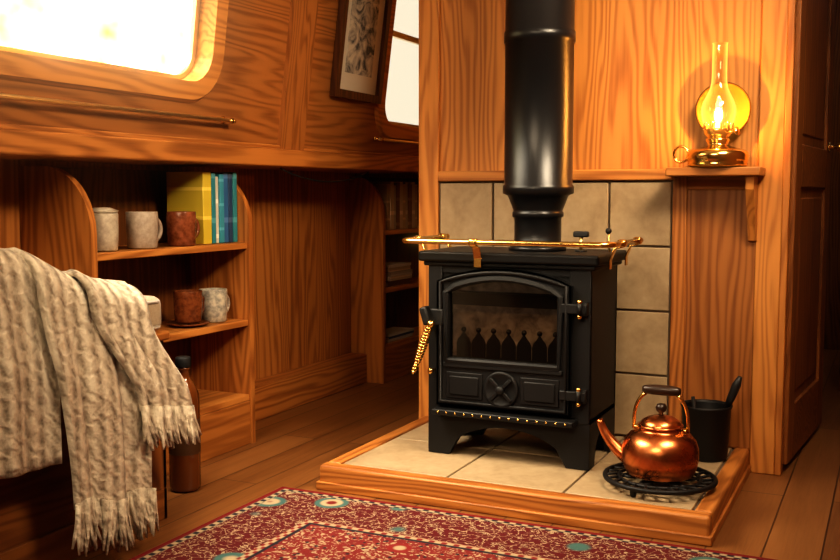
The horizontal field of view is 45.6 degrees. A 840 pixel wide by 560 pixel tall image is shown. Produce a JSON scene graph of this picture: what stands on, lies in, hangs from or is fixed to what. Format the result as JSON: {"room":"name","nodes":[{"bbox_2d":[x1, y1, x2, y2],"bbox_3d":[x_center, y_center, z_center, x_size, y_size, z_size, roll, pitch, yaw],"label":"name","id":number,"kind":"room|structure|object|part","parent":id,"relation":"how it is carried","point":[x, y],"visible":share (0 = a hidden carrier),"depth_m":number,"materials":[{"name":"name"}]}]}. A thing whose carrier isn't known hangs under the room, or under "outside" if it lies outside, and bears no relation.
{"room":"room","nodes":[
{"label":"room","id":0,"kind":"room"},
{"bbox_2d":[0,0,418,379],"bbox_3d":[-0.822,-0.419,2.606,0.437,1.950,5.450,2,5,25],"label":"wall","id":1,"kind":"structure","parent":0,"point":[265,66],"depth_m":3.15,"materials":[{"name":"brown wood"}]},
{"bbox_2d":[0,93,235,123],"bbox_3d":[-0.884,-0.409,2.244,0.038,0.023,1.545,2,5,25],"label":"brass rail","id":2,"kind":"object","parent":1,"relation":"attached to","point":[222,119],"visible":1,"depth_m":2.46,"materials":[{"name":"gold metal"}]},
{"bbox_2d":[255,352,366,421],"bbox_3d":[-0.477,0.404,3.707,0.077,0.122,1.036,2,5,25],"label":"baseboard","id":3,"kind":"structure","parent":1,"relation":"attached to","point":[287,390],"depth_m":3.75,"materials":[{"name":"brown wood"}]},
{"bbox_2d":[329,0,391,103],"bbox_3d":[-0.200,-0.883,3.547,0.084,0.485,0.340,2,5,25],"label":"picture frame","id":4,"kind":"object","parent":1,"relation":"attached to","point":[362,29],"visible":1,"depth_m":3.56,"materials":[{"name":"brown wood"}]},
{"bbox_2d":[374,136,418,144],"bbox_3d":[0.063,-0.573,4.234,0.038,0.023,1.055,2,5,25],"label":"brass rail","id":5,"kind":"object","parent":1,"relation":"attached to","point":[382,139],"visible":0.38,"depth_m":3.86,"materials":[{"name":"gold metal"}]},
{"bbox_2d":[73,349,839,559],"bbox_3d":[0.186,0.592,2.573,2.860,0.060,6.300,2,5,25],"label":"floor","id":6,"kind":"structure","parent":0,"point":[794,514],"depth_m":2.75,"materials":[{"name":"brown wood"}]},
{"bbox_2d":[0,330,169,559],"bbox_3d":[-1.100,0.391,1.909,0.485,0.455,1.332,2,5,25],"label":"bench","id":7,"kind":"object","parent":6,"relation":"on","point":[37,512],"visible":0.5,"depth_m":2.08,"materials":[{"name":"brown wood"}]},
{"bbox_2d":[144,295,160,330],"bbox_3d":[-1.098,0.121,1.886,0.473,0.085,1.314,2,5,25],"label":"seat cushion","id":8,"kind":"object","parent":7,"relation":"on","point":[154,304],"visible":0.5,"depth_m":2.35,"materials":[{"name":"fabric"}]},
{"bbox_2d":[0,247,201,556],"bbox_3d":[-0.915,0.248,2.003,0.515,0.678,0.893,2,5,25],"label":"throw blanket","id":9,"kind":"object","parent":8,"relation":"on","point":[93,344],"visible":1,"depth_m":2.03,"materials":[{"name":"fabric"}]},
{"bbox_2d":[18,166,255,475],"bbox_3d":[-0.775,0.110,2.862,0.238,0.852,0.690,2,5,25],"label":"bookcase","id":10,"kind":"object","parent":6,"relation":"on","point":[58,223],"visible":0.39,"depth_m":2.99,"materials":[{"name":"brown wood"}]},
{"bbox_2d":[93,207,118,251],"bbox_3d":[-0.825,-0.132,2.598,0.082,0.114,0.082,2,5,25],"label":"jar","id":11,"kind":"object","parent":10,"relation":"in","point":[107,226],"visible":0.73,"depth_m":2.57,"materials":[{"name":"white ceramic"}]},
{"bbox_2d":[125,211,162,248],"bbox_3d":[-0.746,-0.137,2.736,0.116,0.100,0.086,-4,6,-36],"label":"mug","id":12,"kind":"object","parent":10,"relation":"in","point":[144,229],"visible":1,"depth_m":2.69,"materials":[{"name":"ceramic"}]},
{"bbox_2d":[166,211,199,245],"bbox_3d":[-0.672,-0.148,2.878,0.114,0.098,0.084,-4,6,-36],"label":"mug","id":13,"kind":"object","parent":10,"relation":"in","point":[182,227],"visible":1,"depth_m":2.83,"materials":[{"name":"brown ceramic"}]},
{"bbox_2d":[167,289,209,327],"bbox_3d":[-0.684,0.083,2.950,0.123,0.104,0.123,-2,5,-20],"label":"mug","id":14,"kind":"object","parent":10,"relation":"in","point":[189,307],"visible":1,"depth_m":2.92,"materials":[{"name":"brown ceramic"}]},
{"bbox_2d":[166,171,237,243],"bbox_3d":[-0.663,-0.221,3.045,0.140,0.214,0.166,2,5,25],"label":"books","id":15,"kind":"object","parent":10,"relation":"in","point":[213,196],"visible":0.84,"depth_m":2.98,"materials":[{"name":"multicoloured"}]},
{"bbox_2d":[199,288,229,322],"bbox_3d":[-0.619,0.076,3.058,0.116,0.100,0.086,-4,6,-36],"label":"patterned mug","id":16,"kind":"object","parent":10,"relation":"in","point":[217,300],"visible":0.86,"depth_m":3.01,"materials":[{"name":"white ceramic"}]},
{"bbox_2d":[169,355,200,492],"bbox_3d":[-0.622,0.378,2.638,0.083,0.355,0.083,2,5,25],"label":"flagon","id":17,"kind":"object","parent":6,"relation":"on","point":[184,459],"visible":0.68,"depth_m":2.61,"materials":[{"name":"orange glass"}]},
{"bbox_2d":[350,177,418,383],"bbox_3d":[-0.060,-0.027,4.460,0.153,0.852,0.740,2,5,25],"label":"bookcase","id":18,"kind":"object","parent":6,"relation":"on","point":[376,307],"visible":0.42,"depth_m":4.15,"materials":[{"name":"brown wood"}]},
{"bbox_2d":[371,182,416,229],"bbox_3d":[-0.118,-0.322,4.305,0.106,0.200,0.298,2,5,25],"label":"books","id":19,"kind":"object","parent":18,"relation":"in","point":[399,199],"visible":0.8,"depth_m":4.25,"materials":[{"name":"beige paper"}]},
{"bbox_2d":[386,262,411,286],"bbox_3d":[-0.131,-0.026,4.300,0.114,0.091,0.228,2,5,25],"label":"book stack","id":20,"kind":"object","parent":18,"relation":"in","point":[397,273],"visible":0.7,"depth_m":4.27,"materials":[{"name":"beige"}]},
{"bbox_2d":[386,327,413,342],"bbox_3d":[-0.127,0.236,4.334,0.109,0.034,0.250,2,5,25],"label":"magazines","id":21,"kind":"object","parent":18,"relation":"in","point":[392,333],"visible":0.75,"depth_m":4.32,"materials":[{"name":"beige paper"}]},
{"bbox_2d":[129,487,775,559],"bbox_3d":[-0.152,0.645,1.535,1.340,0.010,1.833,2,5,25],"label":"rug","id":22,"kind":"object","parent":6,"relation":"on","point":[285,523],"visible":1,"depth_m":2.24,"materials":[{"name":"red fabric"}]},
{"bbox_2d":[316,416,750,546],"bbox_3d":[0.329,0.515,2.735,1.021,0.066,0.674,2,5,25],"label":"hearth","id":23,"kind":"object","parent":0,"point":[503,472],"depth_m":2.52,"materials":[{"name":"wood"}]},
{"bbox_2d":[402,228,642,470],"bbox_3d":[0.273,0.168,2.752,0.606,0.624,0.352,2,5,25],"label":"stove","id":24,"kind":"object","parent":23,"relation":"on","point":[522,341],"visible":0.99,"depth_m":2.67,"materials":[{"name":"black metal"}]},
{"bbox_2d":[503,0,575,251],"bbox_3d":[0.324,-0.741,2.702,0.246,1.323,0.246,2,5,25],"label":"flue","id":25,"kind":"object","parent":24,"relation":"on","point":[540,35],"depth_m":2.65,"materials":[{"name":"black metal"}]},
{"bbox_2d":[603,462,717,496],"bbox_3d":[0.589,0.492,2.456,0.276,0.029,0.276,2,5,25],"label":"trivet","id":26,"kind":"object","parent":23,"relation":"on","point":[616,470],"visible":0.5,"depth_m":2.39,"materials":[{"name":"black metal"}]},
{"bbox_2d":[596,384,698,481],"bbox_3d":[0.576,0.364,2.464,0.185,0.221,0.229,-3,6,-34],"label":"kettle","id":27,"kind":"object","parent":26,"relation":"on","point":[659,448],"visible":1,"depth_m":2.40,"materials":[{"name":"orange metal"}]},
{"bbox_2d":[681,376,741,461],"bbox_3d":[0.779,0.367,2.721,0.136,0.233,0.137,-1,5,-10],"label":"bucket","id":28,"kind":"object","parent":23,"relation":"on","point":[709,419],"visible":0.8,"depth_m":2.67,"materials":[{"name":"black metal"}]},
{"bbox_2d":[419,0,796,475],"bbox_3d":[0.430,-0.531,3.916,0.992,1.950,2.538,0,5,-5],"label":"wall","id":29,"kind":"structure","parent":0,"point":[642,68],"depth_m":2.84,"materials":[{"name":"brown wood"}]},
{"bbox_2d":[439,180,672,435],"bbox_3d":[0.392,0.079,3.036,0.732,0.756,0.011,2,5,25],"label":"wall tiles","id":30,"kind":"structure","parent":29,"relation":"attached to","point":[480,210],"depth_m":2.93,"materials":[{"name":"beige tile"}]},
{"bbox_2d":[665,43,765,241],"bbox_3d":[0.810,-0.372,2.735,0.258,0.539,0.269,-2,5,-23],"label":"oil lamp","id":31,"kind":"object","parent":29,"relation":"attached to","point":[722,109],"depth_m":2.72,"materials":[{"name":"gold metal"}]},
{"bbox_3d":[0.810,-0.206,2.749,0.249,0.205,0.124,2,5,25],"label":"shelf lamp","id":32,"kind":"part","parent":31,"relation":"part of","materials":[{"name":"brown wood"}]},
{"bbox_2d":[783,0,839,464],"bbox_3d":[1.187,-0.438,2.986,0.127,1.878,0.600,2,5,25],"label":"door","id":33,"kind":"structure","parent":29,"relation":"in","point":[815,26],"depth_m":2.97,"materials":[{"name":"brown wood"}]},
{"bbox_2d":[824,0,839,349],"bbox_3d":[0.276,-0.405,2.445,2.560,1.950,6.200,2,5,25],"label":"wall","id":34,"kind":"structure","parent":0,"point":[832,305],"depth_m":4.99,"materials":[{"name":"brown wood"}]},
{"label":"outside","id":35,"kind":"structure","parent":0,"visible":0},
{"bbox_2d":[0,0,418,127],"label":"window","id":36,"kind":"structure","parent":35,"point":[152,35],"depth_m":3.67,"materials":[{"name":"white glass"}]}
]}

